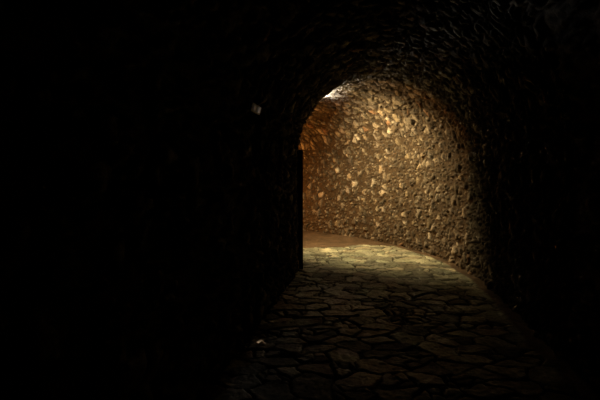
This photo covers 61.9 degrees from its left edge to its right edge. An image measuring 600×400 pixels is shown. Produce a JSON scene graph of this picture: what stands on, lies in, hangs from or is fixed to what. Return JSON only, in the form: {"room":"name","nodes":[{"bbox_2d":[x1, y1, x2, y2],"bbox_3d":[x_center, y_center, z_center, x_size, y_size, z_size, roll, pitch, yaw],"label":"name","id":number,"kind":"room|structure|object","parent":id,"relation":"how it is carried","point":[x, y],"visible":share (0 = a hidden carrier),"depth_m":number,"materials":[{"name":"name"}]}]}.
{"room":"underground passage","nodes":[
{"label":"underground passage","id":0,"kind":"room"},
{"bbox_2d":[0,0,599,164],"bbox_3d":[-2.652,-1.217,4.613,10.764,1.514,21.104,0,3,0],"label":"ceiling","id":1,"kind":"structure","parent":0,"point":[397,81],"depth_m":4.28,"materials":[{"name":"brown stone"}]},
{"bbox_2d":[248,102,260,114],"bbox_3d":[-0.408,-0.833,4.558,0.053,0.079,0.360,0,3,8],"label":"wall fixture","id":2,"kind":"object","parent":1,"relation":"attached to","point":[252,107],"visible":0.98,"depth_m":4.47,"materials":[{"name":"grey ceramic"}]},
{"bbox_2d":[0,108,599,399],"bbox_3d":[0.015,0.404,5.845,11.078,1.860,23.000,-1,3,-15],"label":"wall","id":3,"kind":"structure","parent":0,"point":[134,265],"depth_m":3.43,"materials":[{"name":"brown stone"}]},
{"bbox_2d":[297,150,302,268],"bbox_3d":[-0.027,0.135,8.597,0.122,1.950,0.914,0,3,-2],"label":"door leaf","id":4,"kind":"structure","parent":3,"relation":"in","point":[299,152],"depth_m":8.14,"materials":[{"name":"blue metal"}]},
{"bbox_2d":[206,231,599,399],"bbox_3d":[-2.639,1.353,4.792,10.894,0.086,21.198,0,3,0],"label":"floor","id":5,"kind":"structure","parent":0,"point":[361,319],"depth_m":4.70,"materials":[{"name":"stone"}]}
]}

